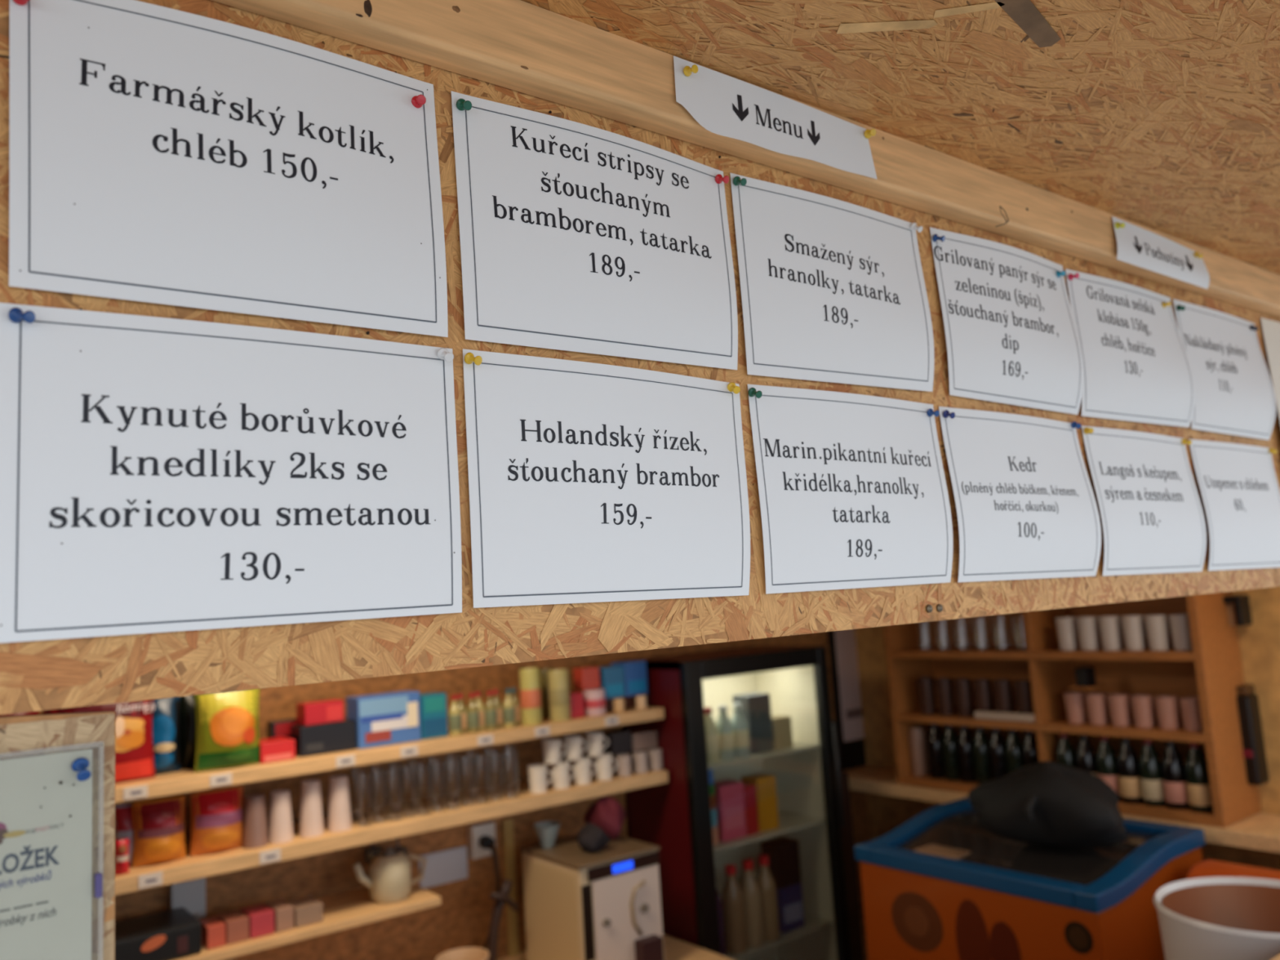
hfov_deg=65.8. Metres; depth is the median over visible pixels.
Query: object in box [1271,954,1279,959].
trim
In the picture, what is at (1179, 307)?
pin
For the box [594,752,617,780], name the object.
mug
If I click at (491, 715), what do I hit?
bottle
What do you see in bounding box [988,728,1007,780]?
drink bottle
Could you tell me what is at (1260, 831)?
countertop
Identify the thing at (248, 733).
picture
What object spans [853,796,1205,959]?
chest freezer
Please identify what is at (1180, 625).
tumbler
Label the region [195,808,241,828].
picture
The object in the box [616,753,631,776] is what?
cup
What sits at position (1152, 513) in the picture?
sheet
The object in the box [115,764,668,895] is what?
wall shelf
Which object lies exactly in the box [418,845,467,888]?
note
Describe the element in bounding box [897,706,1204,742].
shelf
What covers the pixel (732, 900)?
drink bottle
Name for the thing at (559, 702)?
tin can
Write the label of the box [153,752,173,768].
picture
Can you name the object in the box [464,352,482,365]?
pin
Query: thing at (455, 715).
bottle
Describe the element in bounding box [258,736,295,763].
snack box
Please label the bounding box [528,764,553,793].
mug
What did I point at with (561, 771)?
mug
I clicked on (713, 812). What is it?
pack
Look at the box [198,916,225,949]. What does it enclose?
pack
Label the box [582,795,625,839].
cloth bag
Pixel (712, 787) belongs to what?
pack
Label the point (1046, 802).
bag
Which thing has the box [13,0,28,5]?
pin
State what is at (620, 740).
snack box
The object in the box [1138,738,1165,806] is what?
drink bottle
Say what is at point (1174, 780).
drink bottle
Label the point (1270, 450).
pin
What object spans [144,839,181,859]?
picture
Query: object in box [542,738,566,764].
mug
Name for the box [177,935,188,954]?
print
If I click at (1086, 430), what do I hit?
pin
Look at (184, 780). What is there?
wall shelf
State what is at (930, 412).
pin
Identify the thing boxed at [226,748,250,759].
picture
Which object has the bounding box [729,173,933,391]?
sheet
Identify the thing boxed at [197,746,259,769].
picture
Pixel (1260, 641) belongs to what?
wall
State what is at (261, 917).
pack
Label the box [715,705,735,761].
drink bottle
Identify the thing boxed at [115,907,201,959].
box
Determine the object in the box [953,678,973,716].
cup
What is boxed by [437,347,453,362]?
pin
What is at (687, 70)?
pin
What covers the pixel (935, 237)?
pin
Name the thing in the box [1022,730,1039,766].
drink bottle
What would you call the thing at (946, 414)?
pin
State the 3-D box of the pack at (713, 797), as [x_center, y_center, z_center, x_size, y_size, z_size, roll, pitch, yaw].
[0.198,1.192,3.643,0.140,0.050,0.090,2,-9,-37]
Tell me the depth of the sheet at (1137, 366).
1.45 m
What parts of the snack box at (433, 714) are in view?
printed panel, printed panel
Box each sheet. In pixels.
[0,302,462,643]
[8,0,448,337]
[451,91,737,369]
[462,348,750,608]
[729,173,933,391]
[747,384,952,594]
[929,226,1084,414]
[938,406,1101,582]
[1065,268,1195,427]
[1081,425,1206,576]
[1173,298,1275,439]
[1189,439,1279,570]
[1260,317,1279,419]
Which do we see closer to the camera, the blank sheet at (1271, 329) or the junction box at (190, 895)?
the blank sheet at (1271, 329)
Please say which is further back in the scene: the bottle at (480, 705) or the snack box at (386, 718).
the bottle at (480, 705)
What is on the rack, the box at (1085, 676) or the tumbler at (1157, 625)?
the tumbler at (1157, 625)
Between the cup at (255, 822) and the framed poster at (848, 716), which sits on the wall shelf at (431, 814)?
the cup at (255, 822)
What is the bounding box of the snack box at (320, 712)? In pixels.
[296,698,344,725]
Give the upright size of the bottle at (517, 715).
0.125 m
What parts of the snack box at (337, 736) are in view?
printed panel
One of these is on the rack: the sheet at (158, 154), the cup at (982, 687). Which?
the cup at (982, 687)
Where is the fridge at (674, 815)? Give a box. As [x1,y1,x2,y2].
[617,645,852,959]
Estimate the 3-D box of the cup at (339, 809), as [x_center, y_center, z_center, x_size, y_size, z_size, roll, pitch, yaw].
[-0.890,0.956,2.928,0.068,0.150,0.068,2,-9,-37]
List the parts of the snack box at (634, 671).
printed panel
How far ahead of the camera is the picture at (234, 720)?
2.74 m
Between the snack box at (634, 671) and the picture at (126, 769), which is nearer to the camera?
the picture at (126, 769)
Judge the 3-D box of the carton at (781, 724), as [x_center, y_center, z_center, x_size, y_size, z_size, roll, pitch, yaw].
[0.538,1.002,3.932,0.100,0.120,0.090,2,-9,-37]
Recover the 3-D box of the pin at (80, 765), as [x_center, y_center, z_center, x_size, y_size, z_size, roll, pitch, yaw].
[-0.338,0.174,0.598,0.010,0.014,0.020,1,-9,-35]
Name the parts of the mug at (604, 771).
handle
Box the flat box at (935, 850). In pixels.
[913,844,971,859]
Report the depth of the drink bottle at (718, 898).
3.54 m
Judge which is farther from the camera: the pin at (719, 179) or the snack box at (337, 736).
the snack box at (337, 736)
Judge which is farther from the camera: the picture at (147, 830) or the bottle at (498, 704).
the bottle at (498, 704)
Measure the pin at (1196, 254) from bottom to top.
0.015 m
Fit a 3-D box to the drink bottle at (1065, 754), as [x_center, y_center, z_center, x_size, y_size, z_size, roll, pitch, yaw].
[1.551,1.022,3.596,0.074,0.232,0.074,2,-9,-37]
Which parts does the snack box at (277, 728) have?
printed panel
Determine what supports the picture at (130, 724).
on the package
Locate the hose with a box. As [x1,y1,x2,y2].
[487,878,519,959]
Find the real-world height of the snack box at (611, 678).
0.110 m
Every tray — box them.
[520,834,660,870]
[605,693,648,711]
[974,711,1035,722]
[1069,684,1105,689]
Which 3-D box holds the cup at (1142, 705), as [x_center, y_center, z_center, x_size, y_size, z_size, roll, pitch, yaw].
[1.730,0.794,3.401,0.072,0.104,0.072,2,-9,-37]
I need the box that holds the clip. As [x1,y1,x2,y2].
[94,871,102,897]
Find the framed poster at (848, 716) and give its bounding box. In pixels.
[827,629,866,771]
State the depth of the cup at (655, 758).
3.60 m
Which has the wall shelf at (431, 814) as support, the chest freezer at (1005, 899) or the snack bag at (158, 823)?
the snack bag at (158, 823)
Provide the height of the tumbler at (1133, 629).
0.117 m
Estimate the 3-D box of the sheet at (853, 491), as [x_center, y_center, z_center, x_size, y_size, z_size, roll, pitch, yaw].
[0.237,0.010,1.059,0.298,0.209,0.013,2,-9,-37]
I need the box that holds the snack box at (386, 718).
[346,690,421,748]
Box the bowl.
[435,946,488,959]
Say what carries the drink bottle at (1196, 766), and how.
on the rack
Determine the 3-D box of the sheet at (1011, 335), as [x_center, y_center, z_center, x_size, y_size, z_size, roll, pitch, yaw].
[0.486,-0.200,1.280,0.299,0.216,0.019,2,-9,-37]
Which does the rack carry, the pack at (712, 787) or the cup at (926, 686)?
the cup at (926, 686)
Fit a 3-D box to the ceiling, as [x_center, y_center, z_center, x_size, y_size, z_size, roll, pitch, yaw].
[1.130,-0.471,1.036,4.900,0.017,1.250,2,-9,-37]
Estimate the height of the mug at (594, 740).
0.075 m
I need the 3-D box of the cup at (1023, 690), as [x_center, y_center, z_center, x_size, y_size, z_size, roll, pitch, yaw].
[1.462,0.835,3.755,0.072,0.143,0.072,2,-9,-37]
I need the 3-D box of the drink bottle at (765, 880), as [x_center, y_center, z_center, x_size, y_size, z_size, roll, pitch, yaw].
[0.476,1.574,3.731,0.082,0.300,0.080,2,-9,-37]
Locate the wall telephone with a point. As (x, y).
(1247, 702)
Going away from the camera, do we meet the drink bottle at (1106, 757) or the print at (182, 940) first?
the print at (182, 940)
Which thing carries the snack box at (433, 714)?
on the wall shelf at (184, 780)
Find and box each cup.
[242,794,268,848]
[268,790,293,843]
[299,779,324,837]
[328,775,351,831]
[533,821,559,848]
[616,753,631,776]
[632,751,648,773]
[647,748,662,770]
[916,677,936,714]
[934,677,954,715]
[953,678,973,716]
[972,678,993,711]
[992,679,1013,712]
[1013,680,1034,713]
[1063,692,1086,723]
[1084,693,1108,724]
[1106,693,1131,726]
[1129,694,1155,728]
[1153,695,1179,728]
[1178,696,1203,730]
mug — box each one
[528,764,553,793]
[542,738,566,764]
[551,760,575,788]
[563,735,588,759]
[572,756,596,784]
[585,732,608,756]
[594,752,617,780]
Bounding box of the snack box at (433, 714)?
[419,692,448,739]
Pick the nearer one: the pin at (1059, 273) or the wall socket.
the pin at (1059, 273)
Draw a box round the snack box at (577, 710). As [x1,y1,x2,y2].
[569,691,584,719]
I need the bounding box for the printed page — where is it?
[0,748,92,959]
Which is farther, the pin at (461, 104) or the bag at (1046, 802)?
the bag at (1046, 802)
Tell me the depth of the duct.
3.45 m
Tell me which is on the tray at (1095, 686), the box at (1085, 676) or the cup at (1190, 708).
the box at (1085, 676)
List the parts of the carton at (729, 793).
printed panel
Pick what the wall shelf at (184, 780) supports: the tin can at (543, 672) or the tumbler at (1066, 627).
the tin can at (543, 672)
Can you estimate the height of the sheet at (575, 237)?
0.213 m
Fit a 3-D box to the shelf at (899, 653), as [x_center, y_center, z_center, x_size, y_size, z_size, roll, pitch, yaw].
[1.531,0.656,3.762,0.270,0.028,1.224,2,-9,-37]
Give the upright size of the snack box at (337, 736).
0.085 m
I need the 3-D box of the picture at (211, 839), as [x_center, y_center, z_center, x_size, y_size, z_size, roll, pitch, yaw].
[-1.143,0.984,2.708,0.098,0.050,0.027,2,-9,-37]
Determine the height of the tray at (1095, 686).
0.009 m
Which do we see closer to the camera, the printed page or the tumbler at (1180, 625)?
the printed page
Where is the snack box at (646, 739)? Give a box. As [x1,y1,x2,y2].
[631,729,657,751]
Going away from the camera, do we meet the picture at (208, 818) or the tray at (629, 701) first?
the picture at (208, 818)
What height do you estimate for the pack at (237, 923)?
0.058 m
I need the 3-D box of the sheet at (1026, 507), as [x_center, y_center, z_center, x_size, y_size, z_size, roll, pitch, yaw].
[0.487,0.020,1.243,0.302,0.211,0.019,2,-9,-37]
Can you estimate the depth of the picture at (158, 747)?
2.70 m
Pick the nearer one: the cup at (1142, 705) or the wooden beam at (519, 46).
the wooden beam at (519, 46)
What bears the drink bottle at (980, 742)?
on the rack
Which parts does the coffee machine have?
panel, dark trim, knob, control panel, panel, knob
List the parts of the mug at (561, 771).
handle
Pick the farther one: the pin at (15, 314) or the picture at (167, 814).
the picture at (167, 814)
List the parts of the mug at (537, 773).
handle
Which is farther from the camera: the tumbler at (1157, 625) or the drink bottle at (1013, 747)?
the drink bottle at (1013, 747)
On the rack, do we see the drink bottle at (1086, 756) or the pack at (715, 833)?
the drink bottle at (1086, 756)
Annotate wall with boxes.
[0,0,1279,959]
[38,631,870,959]
[854,586,1279,871]
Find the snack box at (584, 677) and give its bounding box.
[573,666,599,689]
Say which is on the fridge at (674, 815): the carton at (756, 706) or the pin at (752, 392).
the carton at (756, 706)
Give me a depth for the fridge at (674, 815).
3.84 m
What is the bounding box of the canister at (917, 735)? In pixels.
[908,726,928,775]
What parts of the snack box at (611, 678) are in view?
printed panel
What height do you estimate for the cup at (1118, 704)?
0.104 m
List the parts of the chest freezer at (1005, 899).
glass lid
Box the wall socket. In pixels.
[467,821,496,859]
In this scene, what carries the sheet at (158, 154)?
attached to the wall at (40, 675)
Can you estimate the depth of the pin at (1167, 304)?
1.55 m
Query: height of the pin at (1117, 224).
0.012 m
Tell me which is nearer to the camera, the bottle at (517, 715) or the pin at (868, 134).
the pin at (868, 134)
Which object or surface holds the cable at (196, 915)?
attached to the junction box at (190, 895)
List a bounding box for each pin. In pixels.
[8,306,35,323]
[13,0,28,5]
[71,757,91,781]
[411,94,426,108]
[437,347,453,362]
[456,98,471,111]
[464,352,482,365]
[683,64,697,76]
[715,173,728,183]
[727,382,740,393]
[733,176,746,186]
[747,387,762,398]
[863,128,875,138]
[910,222,922,232]
[926,408,939,417]
[933,233,945,241]
[942,409,955,418]
[1055,271,1065,277]
[1067,272,1079,279]
[1071,421,1081,428]
[1083,426,1093,434]
[1114,222,1124,228]
[1161,301,1170,307]
[1176,304,1185,311]
[1181,438,1191,444]
[1193,251,1203,258]
[1249,324,1257,330]
[1268,448,1277,453]
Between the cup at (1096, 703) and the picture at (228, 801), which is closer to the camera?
the picture at (228, 801)
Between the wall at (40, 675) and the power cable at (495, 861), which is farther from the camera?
the power cable at (495, 861)
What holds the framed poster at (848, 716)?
attached to the wall at (463, 918)
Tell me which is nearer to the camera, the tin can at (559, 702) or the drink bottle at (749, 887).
the tin can at (559, 702)
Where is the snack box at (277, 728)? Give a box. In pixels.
[266,718,297,738]
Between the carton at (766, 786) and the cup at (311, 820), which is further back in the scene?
the carton at (766, 786)
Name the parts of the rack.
panel, panel, panel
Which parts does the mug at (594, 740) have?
handle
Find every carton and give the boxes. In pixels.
[713,779,746,842]
[732,692,773,755]
[741,772,778,832]
[742,782,759,835]
[760,836,801,888]
[771,715,793,750]
[776,883,804,933]
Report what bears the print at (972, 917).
attached to the chest freezer at (1005, 899)
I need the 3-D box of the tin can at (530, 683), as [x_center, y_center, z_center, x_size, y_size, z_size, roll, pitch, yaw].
[-0.370,0.732,3.347,0.070,0.185,0.070,2,-9,-37]
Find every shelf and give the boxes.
[115,706,664,803]
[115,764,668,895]
[173,884,441,959]
[891,645,1194,661]
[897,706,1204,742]
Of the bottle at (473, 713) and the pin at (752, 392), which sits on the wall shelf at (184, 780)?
the bottle at (473, 713)
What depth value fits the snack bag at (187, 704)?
2.78 m
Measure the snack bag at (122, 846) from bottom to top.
0.085 m
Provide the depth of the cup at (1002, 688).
3.80 m
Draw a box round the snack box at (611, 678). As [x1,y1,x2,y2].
[599,666,625,699]
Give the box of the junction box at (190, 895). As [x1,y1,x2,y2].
[168,877,205,917]
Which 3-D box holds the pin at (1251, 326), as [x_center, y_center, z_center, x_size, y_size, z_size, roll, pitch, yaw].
[1.085,-0.268,1.752,0.010,0.013,0.021,-4,-7,2]
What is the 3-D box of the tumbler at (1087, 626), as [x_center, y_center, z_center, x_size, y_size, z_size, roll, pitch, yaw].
[1.615,0.552,3.562,0.072,0.117,0.072,2,-9,-37]
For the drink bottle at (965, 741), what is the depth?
3.92 m
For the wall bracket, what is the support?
attached to the wall at (1260, 641)
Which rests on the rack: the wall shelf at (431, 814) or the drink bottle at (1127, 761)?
the drink bottle at (1127, 761)
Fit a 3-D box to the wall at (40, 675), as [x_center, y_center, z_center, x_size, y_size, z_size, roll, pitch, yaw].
[0.664,0.749,1.276,4.500,2.283,0.014,2,-9,-37]
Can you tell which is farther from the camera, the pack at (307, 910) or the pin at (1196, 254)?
the pack at (307, 910)
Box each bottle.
[448,694,462,735]
[457,693,467,733]
[466,693,479,733]
[475,691,484,731]
[484,690,497,730]
[493,689,502,728]
[502,688,515,727]
[511,687,520,725]
[703,706,719,764]
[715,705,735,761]
[716,888,725,956]
[721,863,746,954]
[730,702,750,758]
[739,858,764,947]
[755,854,780,942]
[926,723,944,778]
[941,724,959,780]
[956,725,975,782]
[972,726,991,783]
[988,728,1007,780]
[1004,728,1022,774]
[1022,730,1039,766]
[1055,733,1076,768]
[1075,733,1097,776]
[1095,735,1120,799]
[1116,737,1142,803]
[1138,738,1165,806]
[1160,740,1189,808]
[1184,742,1213,812]
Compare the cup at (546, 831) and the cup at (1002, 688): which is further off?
the cup at (1002, 688)
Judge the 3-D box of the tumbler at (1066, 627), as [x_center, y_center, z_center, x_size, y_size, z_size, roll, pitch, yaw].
[1.566,0.564,3.627,0.072,0.117,0.072,2,-9,-37]
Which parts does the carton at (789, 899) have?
printed panel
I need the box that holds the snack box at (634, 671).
[610,660,648,696]
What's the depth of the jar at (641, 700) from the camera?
3.60 m
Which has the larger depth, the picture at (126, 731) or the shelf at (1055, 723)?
the shelf at (1055, 723)
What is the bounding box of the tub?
[583,688,605,715]
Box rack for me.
[883,591,1261,827]
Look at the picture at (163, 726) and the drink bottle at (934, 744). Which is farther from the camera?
the drink bottle at (934, 744)
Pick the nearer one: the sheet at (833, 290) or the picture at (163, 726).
the sheet at (833, 290)
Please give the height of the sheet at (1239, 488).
0.210 m
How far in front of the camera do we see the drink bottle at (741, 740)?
3.73 m
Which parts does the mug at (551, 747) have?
handle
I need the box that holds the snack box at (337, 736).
[290,718,356,756]
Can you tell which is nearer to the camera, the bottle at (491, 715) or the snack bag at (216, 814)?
the snack bag at (216, 814)
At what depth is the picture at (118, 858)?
2.53 m
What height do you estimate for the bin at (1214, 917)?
1.003 m
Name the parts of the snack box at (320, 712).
printed panel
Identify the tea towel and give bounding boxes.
[577,822,610,852]
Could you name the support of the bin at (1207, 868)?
on the floor
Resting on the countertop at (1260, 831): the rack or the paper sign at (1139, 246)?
the rack
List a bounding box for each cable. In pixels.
[193,913,199,919]
[481,843,501,949]
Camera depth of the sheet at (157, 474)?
0.67 m
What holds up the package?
on the wall shelf at (184, 780)
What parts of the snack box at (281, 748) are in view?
printed panel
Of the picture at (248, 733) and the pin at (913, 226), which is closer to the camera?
the pin at (913, 226)
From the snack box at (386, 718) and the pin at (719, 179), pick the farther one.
the snack box at (386, 718)
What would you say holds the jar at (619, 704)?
on the wall shelf at (184, 780)
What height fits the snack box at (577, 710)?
0.085 m
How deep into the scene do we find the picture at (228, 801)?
2.72 m
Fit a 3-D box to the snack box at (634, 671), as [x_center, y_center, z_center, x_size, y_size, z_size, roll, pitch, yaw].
[-0.039,0.735,3.667,0.098,0.120,0.091,2,-9,-37]
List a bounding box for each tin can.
[519,667,542,725]
[538,667,555,718]
[547,669,570,721]
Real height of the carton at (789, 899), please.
0.160 m
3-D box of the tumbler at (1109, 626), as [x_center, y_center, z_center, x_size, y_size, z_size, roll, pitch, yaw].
[1.664,0.541,3.498,0.072,0.117,0.072,2,-9,-37]
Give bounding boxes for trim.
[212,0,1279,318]
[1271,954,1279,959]
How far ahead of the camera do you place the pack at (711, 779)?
3.65 m
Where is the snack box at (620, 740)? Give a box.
[603,729,632,755]
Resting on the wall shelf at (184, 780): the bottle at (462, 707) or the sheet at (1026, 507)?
the bottle at (462, 707)
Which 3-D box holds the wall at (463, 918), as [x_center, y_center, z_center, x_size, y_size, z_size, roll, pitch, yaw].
[-0.793,1.102,3.281,4.600,2.250,0.020,2,-9,-37]
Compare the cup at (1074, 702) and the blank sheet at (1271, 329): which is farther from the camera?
the cup at (1074, 702)
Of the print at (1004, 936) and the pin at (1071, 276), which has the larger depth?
the print at (1004, 936)
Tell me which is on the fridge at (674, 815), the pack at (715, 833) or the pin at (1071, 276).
the pack at (715, 833)
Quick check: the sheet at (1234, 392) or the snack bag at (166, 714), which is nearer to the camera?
the sheet at (1234, 392)
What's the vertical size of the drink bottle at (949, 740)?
0.232 m
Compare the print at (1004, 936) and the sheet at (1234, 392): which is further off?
the print at (1004, 936)
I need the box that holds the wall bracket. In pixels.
[1222,594,1252,626]
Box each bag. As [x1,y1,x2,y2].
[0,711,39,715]
[115,802,133,866]
[115,838,128,875]
[131,795,186,867]
[151,697,180,774]
[179,695,195,768]
[190,784,243,856]
[194,688,259,772]
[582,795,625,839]
[968,760,1127,846]
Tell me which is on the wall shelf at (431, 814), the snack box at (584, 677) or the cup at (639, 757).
the cup at (639, 757)
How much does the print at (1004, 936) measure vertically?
0.180 m
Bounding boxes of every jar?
[613,697,624,711]
[635,695,646,709]
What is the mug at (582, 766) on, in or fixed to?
on the wall shelf at (431, 814)
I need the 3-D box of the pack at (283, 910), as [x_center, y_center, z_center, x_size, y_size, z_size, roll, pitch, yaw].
[-1.022,1.235,2.806,0.048,0.060,0.100,2,-9,-37]
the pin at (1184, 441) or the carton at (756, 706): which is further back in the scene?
the carton at (756, 706)
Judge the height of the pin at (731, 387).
0.013 m
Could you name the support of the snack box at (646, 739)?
on the cup at (655, 758)
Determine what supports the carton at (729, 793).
on the fridge at (674, 815)
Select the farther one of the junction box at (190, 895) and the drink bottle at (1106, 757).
the drink bottle at (1106, 757)
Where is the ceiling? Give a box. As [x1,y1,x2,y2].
[520,0,1279,275]
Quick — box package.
[42,699,155,783]
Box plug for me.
[478,835,495,848]
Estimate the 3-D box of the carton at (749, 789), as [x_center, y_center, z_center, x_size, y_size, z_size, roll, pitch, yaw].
[0.397,1.256,3.782,0.060,0.180,0.090,2,-9,-37]
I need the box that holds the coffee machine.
[520,834,664,959]
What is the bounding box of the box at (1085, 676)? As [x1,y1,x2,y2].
[1074,666,1096,686]
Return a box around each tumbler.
[1054,617,1077,650]
[1075,616,1099,650]
[1097,615,1122,650]
[1120,615,1145,650]
[1143,614,1169,650]
[1168,613,1192,650]
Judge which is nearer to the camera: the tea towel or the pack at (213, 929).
the pack at (213, 929)
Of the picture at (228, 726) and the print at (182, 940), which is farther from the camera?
the picture at (228, 726)
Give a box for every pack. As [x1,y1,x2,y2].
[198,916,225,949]
[217,910,248,944]
[240,903,274,938]
[266,899,293,932]
[287,896,323,927]
[708,768,714,784]
[709,784,715,795]
[710,794,715,809]
[711,808,717,826]
[711,826,718,844]
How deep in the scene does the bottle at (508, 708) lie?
3.29 m
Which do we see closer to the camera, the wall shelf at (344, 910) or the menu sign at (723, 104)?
the menu sign at (723, 104)
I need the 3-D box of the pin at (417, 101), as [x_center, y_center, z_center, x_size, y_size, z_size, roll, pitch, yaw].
[-0.180,-0.305,0.800,0.010,0.012,0.022,1,-9,-35]
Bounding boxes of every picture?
[115,715,124,737]
[115,717,144,751]
[115,730,144,748]
[115,758,152,780]
[115,805,133,831]
[115,854,128,862]
[118,844,127,853]
[124,718,144,731]
[124,728,131,735]
[134,797,184,830]
[137,822,183,839]
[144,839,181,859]
[151,715,174,745]
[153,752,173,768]
[154,742,175,752]
[174,700,180,764]
[192,786,242,815]
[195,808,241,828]
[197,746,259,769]
[199,688,257,724]
[202,830,239,848]
[209,706,254,746]
[222,707,249,733]
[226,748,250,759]
[242,727,255,743]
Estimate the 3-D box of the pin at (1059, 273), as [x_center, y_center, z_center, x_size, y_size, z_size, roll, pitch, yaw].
[0.581,-0.285,1.373,0.010,0.011,0.022,-1,-7,-20]
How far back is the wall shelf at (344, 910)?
2.87 m
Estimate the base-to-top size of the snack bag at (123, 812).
0.160 m
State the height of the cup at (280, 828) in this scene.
0.135 m
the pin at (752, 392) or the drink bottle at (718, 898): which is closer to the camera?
the pin at (752, 392)
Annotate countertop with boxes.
[497,933,733,959]
[841,765,1279,853]
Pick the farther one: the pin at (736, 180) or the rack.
the rack
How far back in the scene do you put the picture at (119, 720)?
2.58 m
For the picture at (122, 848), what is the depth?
2.54 m
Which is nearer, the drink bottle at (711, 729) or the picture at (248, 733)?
the picture at (248, 733)
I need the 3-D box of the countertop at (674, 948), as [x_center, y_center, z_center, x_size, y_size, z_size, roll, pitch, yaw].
[-0.528,1.619,2.975,1.680,0.040,0.639,2,-9,-37]
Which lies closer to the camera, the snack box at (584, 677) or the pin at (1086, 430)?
the pin at (1086, 430)
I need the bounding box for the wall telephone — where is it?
[1235,684,1269,785]
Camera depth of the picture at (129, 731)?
2.60 m
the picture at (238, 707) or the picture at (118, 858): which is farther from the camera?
the picture at (238, 707)
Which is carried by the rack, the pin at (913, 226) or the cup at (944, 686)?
the cup at (944, 686)
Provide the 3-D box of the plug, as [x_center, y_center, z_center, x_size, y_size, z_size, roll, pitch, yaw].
[-0.520,1.234,3.369,0.044,0.044,0.048,2,-9,-37]
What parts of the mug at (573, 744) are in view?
handle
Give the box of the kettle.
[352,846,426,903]
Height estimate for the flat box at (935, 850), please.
0.012 m
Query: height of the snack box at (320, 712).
0.062 m
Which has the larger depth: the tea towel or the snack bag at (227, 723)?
the tea towel
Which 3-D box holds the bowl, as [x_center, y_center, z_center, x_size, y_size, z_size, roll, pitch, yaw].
[-0.518,1.495,2.903,0.156,0.184,0.156,2,-9,-37]
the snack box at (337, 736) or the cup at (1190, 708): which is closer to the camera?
the snack box at (337, 736)
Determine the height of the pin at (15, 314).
0.011 m
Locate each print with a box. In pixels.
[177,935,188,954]
[955,899,991,959]
[989,921,1020,959]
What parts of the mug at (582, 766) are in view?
handle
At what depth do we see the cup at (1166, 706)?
3.31 m
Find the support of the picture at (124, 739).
attached to the package
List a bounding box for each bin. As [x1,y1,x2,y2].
[1153,876,1279,959]
[1186,859,1279,879]
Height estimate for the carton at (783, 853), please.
0.160 m
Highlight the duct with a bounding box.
[502,818,519,957]
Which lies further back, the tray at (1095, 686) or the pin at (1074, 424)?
the tray at (1095, 686)
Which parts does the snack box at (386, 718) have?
printed panel, printed panel, printed panel, printed panel, printed panel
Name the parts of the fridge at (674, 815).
door handle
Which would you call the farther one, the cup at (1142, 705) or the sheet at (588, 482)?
the cup at (1142, 705)
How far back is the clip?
0.60 m
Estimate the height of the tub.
0.088 m
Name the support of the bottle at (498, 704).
on the wall shelf at (184, 780)
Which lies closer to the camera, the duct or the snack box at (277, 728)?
the snack box at (277, 728)
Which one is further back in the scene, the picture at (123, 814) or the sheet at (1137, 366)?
the picture at (123, 814)

